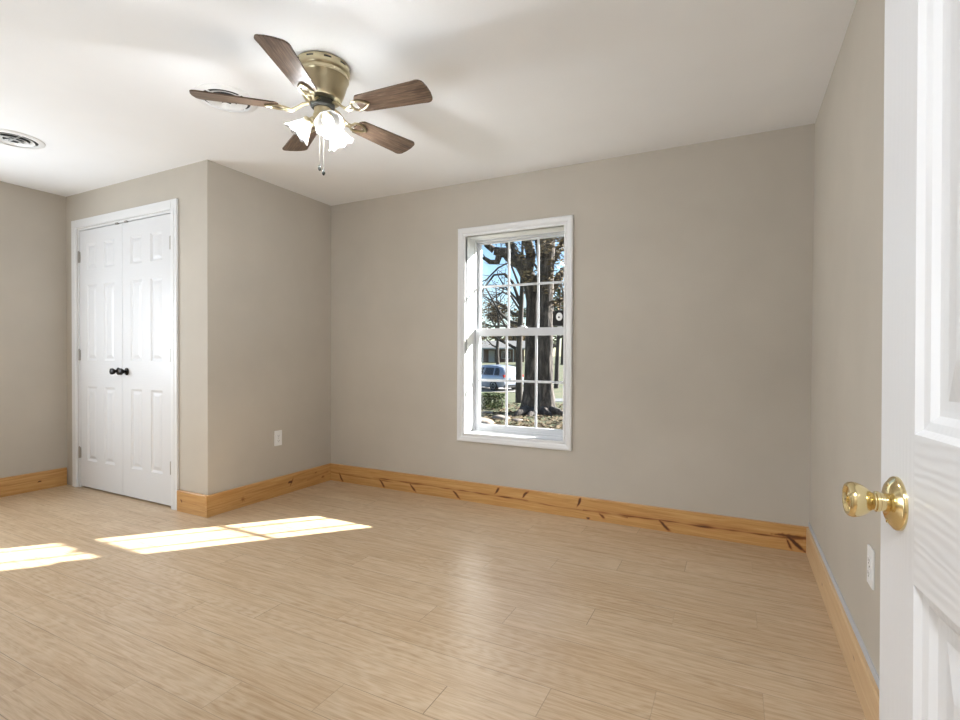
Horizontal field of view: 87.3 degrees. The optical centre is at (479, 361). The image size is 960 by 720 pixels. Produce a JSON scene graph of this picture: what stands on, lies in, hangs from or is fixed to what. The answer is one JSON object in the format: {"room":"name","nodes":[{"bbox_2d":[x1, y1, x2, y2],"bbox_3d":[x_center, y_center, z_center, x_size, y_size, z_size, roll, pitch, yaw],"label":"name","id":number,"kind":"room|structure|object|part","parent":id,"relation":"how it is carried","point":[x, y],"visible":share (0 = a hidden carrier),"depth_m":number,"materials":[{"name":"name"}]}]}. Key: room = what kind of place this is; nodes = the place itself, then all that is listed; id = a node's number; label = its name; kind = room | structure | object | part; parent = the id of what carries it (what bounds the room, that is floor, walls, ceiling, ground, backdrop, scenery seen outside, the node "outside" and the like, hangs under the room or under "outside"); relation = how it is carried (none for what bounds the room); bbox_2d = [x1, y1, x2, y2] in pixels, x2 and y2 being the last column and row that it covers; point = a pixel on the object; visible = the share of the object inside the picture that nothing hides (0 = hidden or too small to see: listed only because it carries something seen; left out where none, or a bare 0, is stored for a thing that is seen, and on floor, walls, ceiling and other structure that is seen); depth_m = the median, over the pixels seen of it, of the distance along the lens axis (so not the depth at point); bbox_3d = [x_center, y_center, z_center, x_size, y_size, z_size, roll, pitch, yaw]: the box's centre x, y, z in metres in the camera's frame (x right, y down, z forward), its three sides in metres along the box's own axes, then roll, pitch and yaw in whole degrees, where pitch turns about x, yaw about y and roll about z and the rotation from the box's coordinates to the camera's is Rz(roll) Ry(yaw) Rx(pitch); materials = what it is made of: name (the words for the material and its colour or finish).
{"room":"empty bedroom","nodes":[
{"label":"empty bedroom","id":0,"kind":"room"},
{"bbox_2d":[0,181,66,477],"bbox_3d":[-3.807,-0.163,3.826,0.120,2.460,3.430,1,1,27],"label":"wall","id":1,"kind":"structure","parent":0,"point":[33,282],"depth_m":4.07,"materials":[{"name":"beige paint"}]},
{"bbox_2d":[0,467,66,497],"bbox_3d":[-3.992,0.979,3.332,0.020,0.147,2.120,1,1,27],"label":"baseboard","id":2,"kind":"structure","parent":1,"relation":"attached to","point":[24,483],"depth_m":4.06,"materials":[{"name":"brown wood"}]},
{"bbox_2d":[66,162,197,492],"bbox_3d":[-2.709,-0.168,3.928,1.746,2.440,0.100,1,1,27],"label":"wall","id":3,"kind":"structure","parent":0,"point":[181,183],"depth_m":3.57,"materials":[{"name":"beige paint"}]},
{"bbox_2d":[78,222,122,494],"bbox_3d":[-3.066,-0.026,4.045,0.632,2.122,0.094,1,1,27],"label":"door","id":4,"kind":"structure","parent":3,"relation":"in","point":[100,353],"depth_m":4.05,"materials":[{"name":"white paint"},{"name":"black metal"},{"name":"satin nickel"}]},
{"bbox_3d":[-2.842,0.074,3.911,0.052,0.052,0.055,1,1,27],"label":"knob","id":5,"kind":"part","parent":4,"relation":"part of","materials":[{"name":"black metal"}]},
{"bbox_2d":[71,198,178,509],"bbox_3d":[-2.760,-0.057,3.945,1.416,2.218,0.119,1,1,27],"label":"door frame","id":6,"kind":"structure","parent":3,"relation":"attached to","point":[171,205],"depth_m":3.78,"materials":[{"name":"white paint"}]},
{"bbox_2d":[118,214,170,505],"bbox_3d":[-2.499,-0.020,3.758,0.632,2.122,0.094,1,1,27],"label":"door","id":7,"kind":"structure","parent":3,"relation":"in","point":[146,268],"depth_m":3.77,"materials":[{"name":"white paint"},{"name":"black metal"},{"name":"satin nickel"}]},
{"bbox_3d":[-2.741,0.075,3.860,0.052,0.052,0.055,1,1,27],"label":"knob","id":8,"kind":"part","parent":7,"relation":"part of","materials":[{"name":"black metal"}]},
{"bbox_2d":[177,490,206,516],"bbox_3d":[-2.013,0.988,3.520,0.310,0.147,0.020,1,1,27],"label":"baseboard","id":9,"kind":"structure","parent":3,"relation":"attached to","point":[188,502],"depth_m":3.51,"materials":[{"name":"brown wood"}]},
{"bbox_2d":[198,160,330,494],"bbox_3d":[-1.642,-0.163,3.992,0.100,2.440,1.178,1,1,27],"label":"wall","id":10,"kind":"structure","parent":0,"point":[264,248],"depth_m":3.82,"materials":[{"name":"beige paint"}]},
{"bbox_2d":[205,463,330,517],"bbox_3d":[-1.604,0.984,3.962,0.020,0.147,1.178,1,1,27],"label":"baseboard","id":11,"kind":"structure","parent":10,"relation":"attached to","point":[235,498],"depth_m":3.84,"materials":[{"name":"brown wood"}]},
{"bbox_2d":[274,430,281,445],"bbox_3d":[-1.595,0.603,3.982,0.009,0.120,0.072,1,1,27],"label":"wall outlet","id":12,"kind":"object","parent":10,"relation":"attached to","point":[277,434],"visible":1,"depth_m":3.98,"materials":[{"name":"white plastic"}]},
{"bbox_2d":[0,0,856,205],"bbox_3d":[-1.274,-1.414,2.627,5.695,0.100,3.600,1,1,27],"label":"ceiling","id":13,"kind":"structure","parent":0,"point":[515,86],"depth_m":2.42,"materials":[{"name":"white paint"}]},
{"bbox_2d":[0,128,45,149],"bbox_3d":[-2.881,-1.363,3.111,0.300,0.032,0.300,1,1,27],"label":"ceiling vent","id":14,"kind":"object","parent":13,"relation":"in","point":[11,138],"visible":1,"depth_m":3.12,"materials":[{"name":"white plastic"}]},
{"bbox_2d":[193,83,257,113],"bbox_3d":[-1.317,-1.348,2.614,0.300,0.032,0.300,1,1,27],"label":"ceiling vent","id":15,"kind":"object","parent":13,"relation":"in","point":[233,108],"visible":0.7,"depth_m":2.61,"materials":[{"name":"white plastic"}]},
{"bbox_2d":[189,34,432,175],"bbox_3d":[-0.694,-1.103,2.313,1.029,0.507,1.040,1,1,27],"label":"ceiling fan","id":16,"kind":"object","parent":13,"relation":"hanging from","point":[322,79],"visible":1,"depth_m":2.23,"materials":[{"name":"brown wood"}]},
{"bbox_3d":[-1.073,-1.153,2.214,0.354,0.034,0.132,0,1,-16],"label":"blade","id":17,"kind":"part","parent":16,"relation":"part of","materials":[{"name":"brown wood"}]},
{"bbox_3d":[-0.737,-1.147,1.948,0.132,0.034,0.354,0,1,2],"label":"blade","id":18,"kind":"part","parent":16,"relation":"part of","materials":[{"name":"brown wood"}]},
{"bbox_3d":[-0.838,-1.058,2.307,0.122,0.124,0.119,1,1,27],"label":"lamp shade","id":19,"kind":"part","parent":16,"relation":"part of","materials":[{"name":"white glass"}]},
{"bbox_3d":[-0.924,-1.157,2.615,0.132,0.034,0.354,0,1,-34],"label":"blade","id":20,"kind":"part","parent":16,"relation":"part of","materials":[{"name":"brown wood"}]},
{"bbox_2d":[303,116,313,126],"bbox_3d":[-0.797,-1.089,2.309,0.091,0.088,0.066,1,1,27],"label":"socket","id":21,"kind":"object","parent":16,"relation":"attached to","point":[307,121],"depth_m":2.29,"materials":[{"name":"gold"}]},
{"bbox_2d":[321,110,333,126],"bbox_3d":[-0.686,-1.087,2.248,0.089,0.088,0.070,1,1,27],"label":"bulb","id":22,"kind":"object","parent":16,"relation":"attached to","point":[327,118],"depth_m":2.23,"materials":[{"name":"white glass"}]},
{"bbox_3d":[-0.665,-1.056,2.212,0.122,0.124,0.118,1,1,27],"label":"lamp shade","id":23,"kind":"part","parent":16,"relation":"part of","materials":[{"name":"white glass"}]},
{"bbox_3d":[-0.667,-1.058,2.419,0.120,0.124,0.117,0,1,-20],"label":"lamp shade","id":24,"kind":"part","parent":16,"relation":"part of","materials":[{"name":"white glass"}]},
{"bbox_3d":[-0.497,-1.154,2.598,0.132,0.034,0.354,1,1,38],"label":"blade","id":25,"kind":"part","parent":16,"relation":"part of","materials":[{"name":"brown wood"}]},
{"bbox_3d":[-0.381,-1.148,2.186,0.354,0.034,0.132,1,1,20],"label":"blade","id":26,"kind":"part","parent":16,"relation":"part of","materials":[{"name":"brown wood"}]},
{"bbox_2d":[0,480,865,719],"bbox_3d":[-1.306,1.086,1.857,6.346,0.001,4.994,1,1,27],"label":"floor","id":27,"kind":"structure","parent":0,"point":[328,600],"depth_m":2.13,"materials":[{"name":"brown wood"}]},
{"bbox_2d":[331,124,814,526],"bbox_3d":[-0.507,-0.149,4.173,5.695,2.460,0.170,1,1,27],"label":"wall","id":28,"kind":"structure","parent":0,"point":[693,263],"depth_m":3.31,"materials":[{"name":"beige paint"}]},
{"bbox_2d":[457,215,573,450],"bbox_3d":[0.292,-0.204,3.863,0.961,1.635,0.380,1,1,27],"label":"window","id":29,"kind":"structure","parent":28,"relation":"attached to","point":[471,240],"depth_m":3.86,"materials":[{"name":"white paint"}]},
{"bbox_3d":[0.323,-0.204,3.868,0.783,1.507,0.075,1,1,27],"label":"frame","id":30,"kind":"part","parent":29,"relation":"part of","materials":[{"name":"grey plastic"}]},
{"bbox_3d":[0.313,0.139,3.857,0.767,0.797,0.032,1,1,27],"label":"sash","id":31,"kind":"part","parent":29,"relation":"part of","materials":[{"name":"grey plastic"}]},
{"bbox_3d":[0.332,-0.576,3.878,0.767,0.740,0.028,1,1,27],"label":"sash","id":32,"kind":"part","parent":29,"relation":"part of","materials":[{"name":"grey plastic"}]},
{"bbox_2d":[479,335,562,427],"bbox_3d":[0.310,0.149,3.852,0.707,0.700,0.008,1,1,27],"label":"grille","id":33,"kind":"object","parent":29,"relation":"attached to","point":[506,380],"depth_m":3.90,"materials":[{"name":"grey plastic"}]},
{"bbox_2d":[481,239,563,327],"bbox_3d":[0.330,-0.595,3.873,0.725,0.680,0.008,1,1,27],"label":"grille","id":34,"kind":"object","parent":29,"relation":"attached to","point":[508,241],"depth_m":3.92,"materials":[{"name":"grey plastic"}]},
{"bbox_2d":[553,311,563,325],"bbox_3d":[0.579,-0.323,3.732,0.085,0.112,0.034,1,1,27],"label":"security camera","id":35,"kind":"object","parent":29,"relation":"attached to","point":[558,316],"visible":0.96,"depth_m":3.72,"materials":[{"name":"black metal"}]},
{"bbox_2d":[330,463,808,552],"bbox_3d":[0.268,0.998,3.686,3.609,0.147,0.020,1,1,27],"label":"baseboard","id":36,"kind":"structure","parent":28,"relation":"attached to","point":[789,537],"depth_m":3.42,"materials":[{"name":"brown wood"}]},
{"bbox_2d":[809,0,884,674],"bbox_3d":[1.167,-0.104,1.308,0.120,2.460,3.430,1,1,27],"label":"wall","id":37,"kind":"structure","parent":0,"point":[846,371],"depth_m":1.91,"materials":[{"name":"beige paint"}]},
{"bbox_2d":[806,528,878,719],"bbox_3d":[1.122,1.031,1.397,0.016,0.147,3.289,1,1,27],"label":"baseboard","id":38,"kind":"structure","parent":37,"relation":"attached to","point":[866,688],"depth_m":1.83,"materials":[{"name":"brown wood"}]},
{"bbox_2d":[809,522,878,688],"bbox_3d":[1.133,0.944,1.402,0.004,0.028,3.309,1,1,27],"label":"trim","id":39,"kind":"structure","parent":37,"relation":"attached to","point":[858,636],"depth_m":1.85,"materials":[{"name":"grey pale blue-grey painted wood"}]},
{"bbox_2d":[867,544,874,589],"bbox_3d":[1.221,0.641,1.576,0.009,0.120,0.072,1,1,27],"label":"wall outlet","id":40,"kind":"object","parent":37,"relation":"attached to","point":[870,552],"visible":1,"depth_m":1.56,"materials":[{"name":"white plastic"}]},
{"bbox_2d":[867,567,870,578],"bbox_3d":[1.218,0.662,1.578,0.003,0.029,0.033,1,1,27],"label":"receptacle","id":41,"kind":"object","parent":40,"relation":"attached to","point":[868,568],"depth_m":1.58,"materials":[{"name":"grey plastic"}]},
{"bbox_2d":[867,554,870,565],"bbox_3d":[1.219,0.621,1.577,0.003,0.029,0.033,1,1,27],"label":"receptacle","id":42,"kind":"object","parent":40,"relation":"attached to","point":[868,555],"depth_m":1.58,"materials":[{"name":"grey plastic"}]},
{"bbox_3d":[-2.121,-0.120,1.118,5.575,2.460,0.120,1,1,27],"label":"wall","id":43,"kind":"structure","parent":0,"visible":0},
{"bbox_2d":[842,0,959,719],"bbox_3d":[0.422,0.077,0.330,0.146,2.032,0.764,1,0,22],"label":"door","id":44,"kind":"structure","parent":43,"relation":"in","point":[918,502],"depth_m":0.58,"materials":[{"name":"white painted wood"},{"name":"polished brass knob"}]},
{"bbox_3d":[0.495,0.178,0.647,0.042,0.045,0.045,1,0,22],"label":"knob","id":45,"kind":"part","parent":44,"relation":"part of","materials":[{"name":"gold metal"}]},
{"label":"outside","id":46,"kind":"structure","parent":0,"visible":0},
{"bbox_2d":[481,356,562,428],"bbox_3d":[4.422,0.151,71.213,130.000,1.890,123.570,1,1,27],"label":"lawn","id":47,"kind":"structure","parent":46,"point":[558,392],"depth_m":20.93,"materials":[{"name":"green plant"}]},
{"bbox_2d":[481,311,490,340],"bbox_3d":[-1.208,-5.497,97.185,6.697,10.730,5.976,1,1,27],"label":"tree","id":48,"kind":"object","parent":47,"relation":"on","point":[483,338],"visible":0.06,"depth_m":96.58,"materials":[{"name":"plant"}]},
{"bbox_2d":[481,417,494,424],"bbox_3d":[-0.019,1.540,12.635,0.862,0.283,0.598,0,1,13],"label":"garden stone","id":49,"kind":"object","parent":47,"relation":"on","point":[483,420],"visible":0.27,"depth_m":12.42,"materials":[{"name":"white stone"}]},
{"bbox_2d":[481,392,504,408],"bbox_3d":[-0.170,1.348,16.818,1.973,0.671,1.004,0,1,12],"label":"hedge","id":50,"kind":"object","parent":47,"relation":"on","point":[488,397],"visible":0.36,"depth_m":16.34,"materials":[{"name":"green plant"}]},
{"bbox_2d":[492,415,509,419],"bbox_3d":[0.544,1.535,13.651,0.585,0.191,0.417,1,1,27],"label":"garden stone","id":51,"kind":"object","parent":47,"relation":"on","point":[501,417],"visible":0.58,"depth_m":13.51,"materials":[{"name":"grey stone"}]},
{"bbox_2d":[481,277,524,364],"bbox_3d":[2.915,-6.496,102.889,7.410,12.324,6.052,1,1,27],"label":"tree","id":52,"kind":"object","parent":47,"relation":"on","point":[487,303],"visible":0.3,"depth_m":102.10,"materials":[{"name":"grey plant"}]},
{"bbox_2d":[481,341,524,361],"bbox_3d":[0.472,-1.440,86.721,15.200,4.500,9.840,0,1,3],"label":"house","id":53,"kind":"structure","parent":47,"relation":"on","point":[488,354],"depth_m":83.88,"materials":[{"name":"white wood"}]},
{"bbox_3d":[1.932,-0.797,83.957,1.000,2.200,0.070,0,1,3],"label":"door","id":54,"kind":"part","parent":53,"relation":"part of","materials":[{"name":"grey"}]},
{"bbox_3d":[4.329,-1.182,83.783,1.300,1.100,0.020,0,1,3],"label":"pane","id":55,"kind":"part","parent":53,"relation":"part of","materials":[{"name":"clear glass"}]},
{"bbox_2d":[482,241,524,402],"bbox_3d":[0.867,-1.723,19.306,3.619,6.725,2.180,1,1,41],"label":"bare tree","id":56,"kind":"object","parent":47,"relation":"on","point":[519,299],"visible":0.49,"depth_m":19.03,"materials":[{"name":"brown plant"}]},
{"bbox_2d":[501,308,524,340],"bbox_3d":[6.423,-5.301,98.495,6.980,10.217,4.794,1,1,27],"label":"tree","id":57,"kind":"object","parent":47,"relation":"on","point":[510,338],"visible":0.24,"depth_m":97.92,"materials":[{"name":"grey plant"}]},
{"bbox_2d":[481,402,562,429],"bbox_3d":[1.806,1.551,13.956,5.090,0.156,9.612,0,1,-3],"label":"fallen leaves","id":58,"kind":"object","parent":47,"relation":"on","point":[500,411],"visible":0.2,"depth_m":13.42,"materials":[{"name":"brown plant"}]},
{"bbox_2d":[482,237,563,416],"bbox_3d":[1.891,-2.255,15.136,5.074,8.126,2.354,0,1,-11],"label":"oak tree","id":59,"kind":"object","parent":47,"relation":"on","point":[550,253],"visible":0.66,"depth_m":14.89,"materials":[{"name":"brown plant"}]},
{"bbox_2d":[553,283,563,387],"bbox_3d":[4.547,-2.233,29.998,5.405,7.805,2.387,1,1,27],"label":"bare tree","id":60,"kind":"object","parent":47,"relation":"on","point":[556,374],"visible":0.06,"depth_m":29.88,"materials":[{"name":"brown plant"}]},
{"bbox_2d":[553,285,563,364],"bbox_3d":[11.476,-5.033,69.596,6.300,11.306,5.737,1,1,27],"label":"tree","id":61,"kind":"object","parent":47,"relation":"on","point":[557,293],"visible":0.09,"depth_m":69.80,"materials":[{"name":"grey plant"}]},
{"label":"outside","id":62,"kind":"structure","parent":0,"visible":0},
{"bbox_2d":[555,398,562,401],"bbox_3d":[4.821,1.637,21.776,5.548,0.182,1.606,0,1,-27],"label":"street","id":63,"kind":"structure","parent":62,"point":[556,399],"depth_m":20.86,"materials":[{"name":"grey asphalt"}]},
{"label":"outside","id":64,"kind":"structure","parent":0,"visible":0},
{"bbox_2d":[481,387,514,391],"bbox_3d":[-0.912,1.563,29.083,7.736,0.140,4.621,0,1,8],"label":"driveway","id":65,"kind":"structure","parent":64,"point":[483,389],"depth_m":27.63,"materials":[{"name":"concrete"}]},
{"bbox_2d":[481,365,523,390],"bbox_3d":[0.627,0.864,29.015,1.914,1.436,4.048,0,1,-38],"label":"car","id":66,"kind":"object","parent":65,"relation":"on","point":[487,371],"visible":0.52,"depth_m":27.57,"materials":[{"name":"silver metal"}]}
]}

